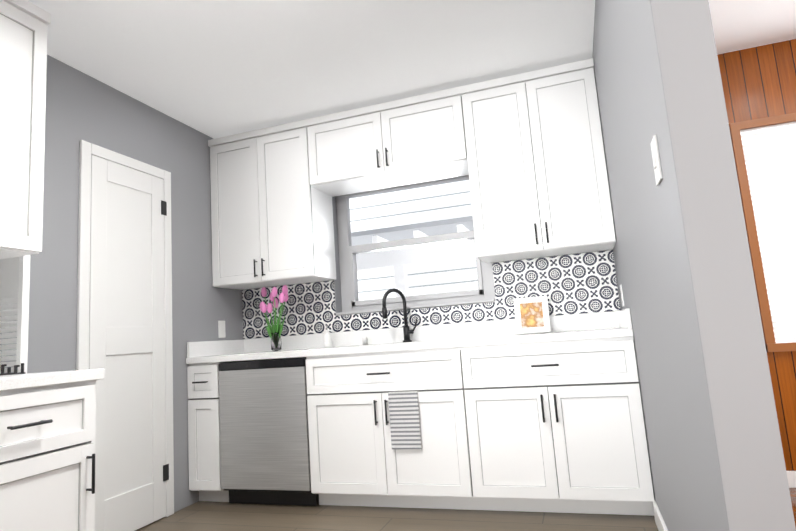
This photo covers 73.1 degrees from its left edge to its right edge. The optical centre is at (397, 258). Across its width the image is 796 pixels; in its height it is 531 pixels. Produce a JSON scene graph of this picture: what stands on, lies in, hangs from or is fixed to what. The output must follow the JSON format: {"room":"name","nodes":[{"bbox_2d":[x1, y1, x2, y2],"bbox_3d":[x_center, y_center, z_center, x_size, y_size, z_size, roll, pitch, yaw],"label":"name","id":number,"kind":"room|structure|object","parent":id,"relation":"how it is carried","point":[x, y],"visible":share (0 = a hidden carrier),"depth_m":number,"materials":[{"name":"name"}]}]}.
{"room":"kitchen","nodes":[
{"label":"kitchen","id":0,"kind":"room"},
{"bbox_2d":[0,55,242,530],"bbox_3d":[-2.163,0.042,1.315,0.100,2.480,6.100,-7,-9,18],"label":"wall","id":1,"kind":"structure","parent":0,"point":[80,105],"depth_m":3.16,"materials":[{"name":"grey paint"}]},
{"bbox_2d":[0,255,29,372],"bbox_3d":[-1.650,0.380,2.260,0.211,1.988,0.030,-7,-9,18],"label":"window","id":2,"kind":"structure","parent":1,"relation":"in","point":[14,280],"depth_m":2.27,"materials":[{"name":"white"}]},
{"bbox_2d":[0,0,50,258],"bbox_3d":[-1.725,-0.542,2.074,0.380,1.040,0.475,-7,-9,18],"label":"upper cabinet","id":3,"kind":"object","parent":1,"relation":"attached to","point":[24,24],"visible":1,"depth_m":2.13,"materials":[{"name":"white wood"}]},
{"bbox_2d":[76,140,173,516],"bbox_3d":[-1.506,0.438,3.011,0.018,2.090,0.660,-7,-9,18],"label":"door frame","id":4,"kind":"structure","parent":1,"relation":"attached to","point":[87,150],"depth_m":3.04,"materials":[{"name":"white wood"}]},
{"bbox_2d":[89,155,168,530],"bbox_3d":[-1.500,0.467,3.016,0.022,2.018,0.551,-7,-9,18],"label":"door","id":5,"kind":"structure","parent":1,"relation":"in","point":[127,310],"depth_m":2.99,"materials":[{"name":"white wood"}]},
{"bbox_2d":[218,321,225,337],"bbox_3d":[-1.249,0.500,3.807,0.005,0.120,0.075,-7,-9,18],"label":"outlet","id":6,"kind":"object","parent":1,"relation":"attached to","point":[221,330],"depth_m":3.80,"materials":[{"name":"white plastic"}]},
{"bbox_2d":[136,494,657,530],"bbox_3d":[-0.765,1.138,0.712,2.870,0.050,6.100,-7,-9,18],"label":"floor","id":7,"kind":"structure","parent":0,"point":[210,516],"depth_m":2.82,"materials":[{"name":"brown wood"}]},
{"bbox_2d":[0,380,95,530],"bbox_3d":[-1.494,0.885,1.801,0.665,0.860,0.556,-7,-9,18],"label":"base cabinet","id":8,"kind":"object","parent":7,"relation":"on","point":[47,456],"visible":0.98,"depth_m":1.78,"materials":[{"name":"white wood"}]},
{"bbox_2d":[0,369,103,390],"bbox_3d":[-1.772,0.351,1.123,0.673,0.039,2.155,-7,-9,18],"label":"countertop","id":9,"kind":"structure","parent":8,"relation":"on","point":[18,381],"depth_m":1.84,"materials":[{"name":"stone"}]},
{"bbox_2d":[0,363,24,374],"bbox_3d":[-1.531,0.433,2.096,0.200,0.041,0.008,-7,-9,18],"label":"sign","id":10,"kind":"object","parent":9,"relation":"on","point":[9,369],"visible":1,"depth_m":2.08,"materials":[{"name":"black"}]},
{"bbox_2d":[187,361,231,501],"bbox_3d":[-1.111,1.122,3.627,0.235,0.860,0.620,-7,-9,18],"label":"base cabinet","id":11,"kind":"object","parent":7,"relation":"on","point":[204,455],"depth_m":3.35,"materials":[{"name":"white wood"}]},
{"bbox_2d":[219,357,316,505],"bbox_3d":[-0.715,1.075,3.487,0.600,0.854,0.602,-7,-9,18],"label":"dishwasher","id":12,"kind":"object","parent":7,"relation":"on","point":[264,442],"visible":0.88,"depth_m":3.21,"materials":[{"name":"silver metal"}]},
{"bbox_2d":[307,377,486,509],"bbox_3d":[0.055,1.094,3.237,0.994,0.640,0.620,-7,-9,18],"label":"base cabinet","id":13,"kind":"object","parent":7,"relation":"on","point":[354,462],"depth_m":2.95,"materials":[{"name":"white wood"}]},
{"bbox_2d":[388,391,421,448],"bbox_3d":[0.040,0.884,2.942,0.170,0.304,0.026,-7,-9,18],"label":"towel","id":14,"kind":"object","parent":13,"relation":"hanging from","point":[404,419],"visible":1,"depth_m":2.93,"materials":[{"name":"white fabric"}]},
{"bbox_2d":[447,337,654,515],"bbox_3d":[0.843,0.892,2.996,0.925,0.860,0.620,-7,-9,18],"label":"base cabinet","id":15,"kind":"object","parent":7,"relation":"on","point":[557,426],"depth_m":2.69,"materials":[{"name":"white wood"}]},
{"bbox_2d":[186,308,633,363],"bbox_3d":[-0.007,0.494,3.326,2.646,0.139,0.628,-7,-9,18],"label":"countertop","id":16,"kind":"structure","parent":15,"relation":"on","point":[612,324],"depth_m":3.38,"materials":[{"name":"stone"}]},
{"bbox_2d":[260,285,287,350],"bbox_3d":[-0.852,0.409,3.705,0.231,0.451,0.150,-7,-9,18],"label":"vase","id":17,"kind":"object","parent":16,"relation":"on","point":[274,331],"visible":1,"depth_m":3.67,"materials":[{"name":"clear glass"}]},
{"bbox_2d":[323,325,331,347],"bbox_3d":[-0.486,0.531,3.681,0.060,0.154,0.071,-7,-9,18],"label":"soap dispenser","id":18,"kind":"object","parent":16,"relation":"on","point":[327,338],"visible":1,"depth_m":3.66,"materials":[{"name":"white plastic"}]},
{"bbox_2d":[362,336,367,344],"bbox_3d":[-0.222,0.550,3.606,0.036,0.057,0.036,-7,-9,18],"label":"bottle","id":19,"kind":"object","parent":16,"relation":"on","point":[364,340],"visible":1,"depth_m":3.59,"materials":[{"name":"white plastic"}]},
{"bbox_2d":[382,288,416,341],"bbox_3d":[0.015,0.369,3.521,0.191,0.357,0.188,-7,-9,18],"label":"faucet","id":20,"kind":"object","parent":16,"relation":"on","point":[407,331],"visible":0.98,"depth_m":3.54,"materials":[{"name":"black metal"}]},
{"bbox_2d":[514,296,550,334],"bbox_3d":[0.812,0.343,3.251,0.200,0.220,0.100,-7,-9,18],"label":"framed picture","id":21,"kind":"object","parent":16,"relation":"on","point":[531,315],"visible":1,"depth_m":3.22,"materials":[{"name":"white"}]},
{"bbox_2d":[28,0,795,138],"bbox_3d":[1.087,-1.598,0.418,7.160,0.050,6.100,-7,-9,18],"label":"ceiling","id":22,"kind":"structure","parent":0,"point":[214,69],"depth_m":2.86,"materials":[{"name":"white paint"}]},
{"bbox_2d":[245,196,620,338],"bbox_3d":[0.155,0.227,3.730,2.770,2.480,0.160,-7,-9,18],"label":"wall","id":23,"kind":"structure","parent":0,"point":[338,300],"depth_m":3.91,"materials":[{"name":"grey paint"}]},
{"bbox_2d":[208,58,615,289],"bbox_3d":[-0.037,-0.460,3.580,2.646,1.070,0.386,-7,-9,18],"label":"upper cabinet","id":24,"kind":"object","parent":23,"relation":"attached to","point":[525,152],"visible":1,"depth_m":3.38,"materials":[{"name":"white wood"}]},
{"bbox_2d":[336,175,494,314],"bbox_3d":[0.085,-0.119,3.787,1.126,0.946,0.167,-7,-9,18],"label":"window","id":25,"kind":"structure","parent":23,"relation":"in","point":[353,304],"depth_m":3.82,"materials":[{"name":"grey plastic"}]},
{"bbox_2d":[242,250,619,338],"bbox_3d":[0.076,0.277,3.662,2.646,0.370,0.006,-7,-9,18],"label":"tile backsplash","id":26,"kind":"structure","parent":23,"relation":"attached to","point":[580,283],"depth_m":3.49,"materials":[{"name":"white tile"}]},
{"bbox_2d":[592,0,729,530],"bbox_3d":[1.039,-0.052,2.229,0.120,2.480,2.170,-7,-9,18],"label":"wall","id":27,"kind":"structure","parent":0,"point":[652,265],"depth_m":1.69,"materials":[{"name":"grey paint"}]},
{"bbox_2d":[620,284,623,306],"bbox_3d":[1.252,0.206,3.000,0.005,0.120,0.075,-7,-9,18],"label":"outlet","id":28,"kind":"object","parent":27,"relation":"attached to","point":[621,292],"depth_m":2.97,"materials":[{"name":"white plastic"}]},
{"bbox_2d":[651,135,661,184],"bbox_3d":[0.691,-0.263,1.440,0.010,0.120,0.075,-7,-9,18],"label":"light switch","id":29,"kind":"object","parent":27,"relation":"attached to","point":[656,160],"visible":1,"depth_m":1.42,"materials":[{"name":"white plastic"}]},
{"bbox_2d":[653,501,667,530],"bbox_3d":[0.968,1.096,1.778,0.034,0.095,1.564,-7,-9,18],"label":"baseboard","id":30,"kind":"structure","parent":27,"relation":"attached to","point":[660,523],"depth_m":2.29,"materials":[{"name":"white"}]},
{"bbox_2d":[717,39,795,470],"bbox_3d":[3.447,-0.159,2.668,4.190,2.480,0.160,-7,-9,18],"label":"wall","id":31,"kind":"structure","parent":0,"point":[758,82],"depth_m":3.11,"materials":[{"name":"brown wood"}]},
{"bbox_2d":[729,113,795,351],"bbox_3d":[2.457,-0.193,2.897,0.995,1.320,0.044,-7,-9,18],"label":"window","id":32,"kind":"structure","parent":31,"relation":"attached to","point":[764,150],"depth_m":3.03,"materials":[{"name":"white glass"}]},
{"bbox_2d":[786,471,795,487],"bbox_3d":[3.492,1.015,2.417,4.140,0.085,0.019,-7,-9,18],"label":"baseboard","id":33,"kind":"structure","parent":31,"relation":"attached to","point":[791,476],"depth_m":2.85,"materials":[{"name":"white"}]},
{"bbox_2d":[789,488,795,526],"bbox_3d":[2.621,0.741,-0.381,4.290,0.050,6.100,-7,-9,18],"label":"floor","id":34,"kind":"structure","parent":0,"point":[793,495],"depth_m":2.67,"materials":[{"name":"brown wood"}]},
{"bbox_3d":[0.026,-1.488,-0.390,0.120,0.250,3.730,-7,-9,18],"label":"wall","id":35,"kind":"structure","parent":0,"visible":0},
{"bbox_2d":[651,0,795,530],"bbox_3d":[0.109,-0.311,-0.560,0.118,2.134,3.730,-7,-9,18],"label":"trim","id":36,"kind":"structure","parent":35,"relation":"attached to","point":[751,458],"depth_m":1.17,"materials":[{"name":"grey paint"}]},
{"label":"outside","id":37,"kind":"structure","parent":0,"visible":0},
{"bbox_2d":[349,179,478,300],"bbox_3d":[0.560,0.085,5.119,9.000,4.100,2.400,-7,-9,18],"label":"neighbouring house","id":38,"kind":"structure","parent":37,"point":[437,209],"depth_m":6.32,"materials":[{"name":"white"}]}
]}

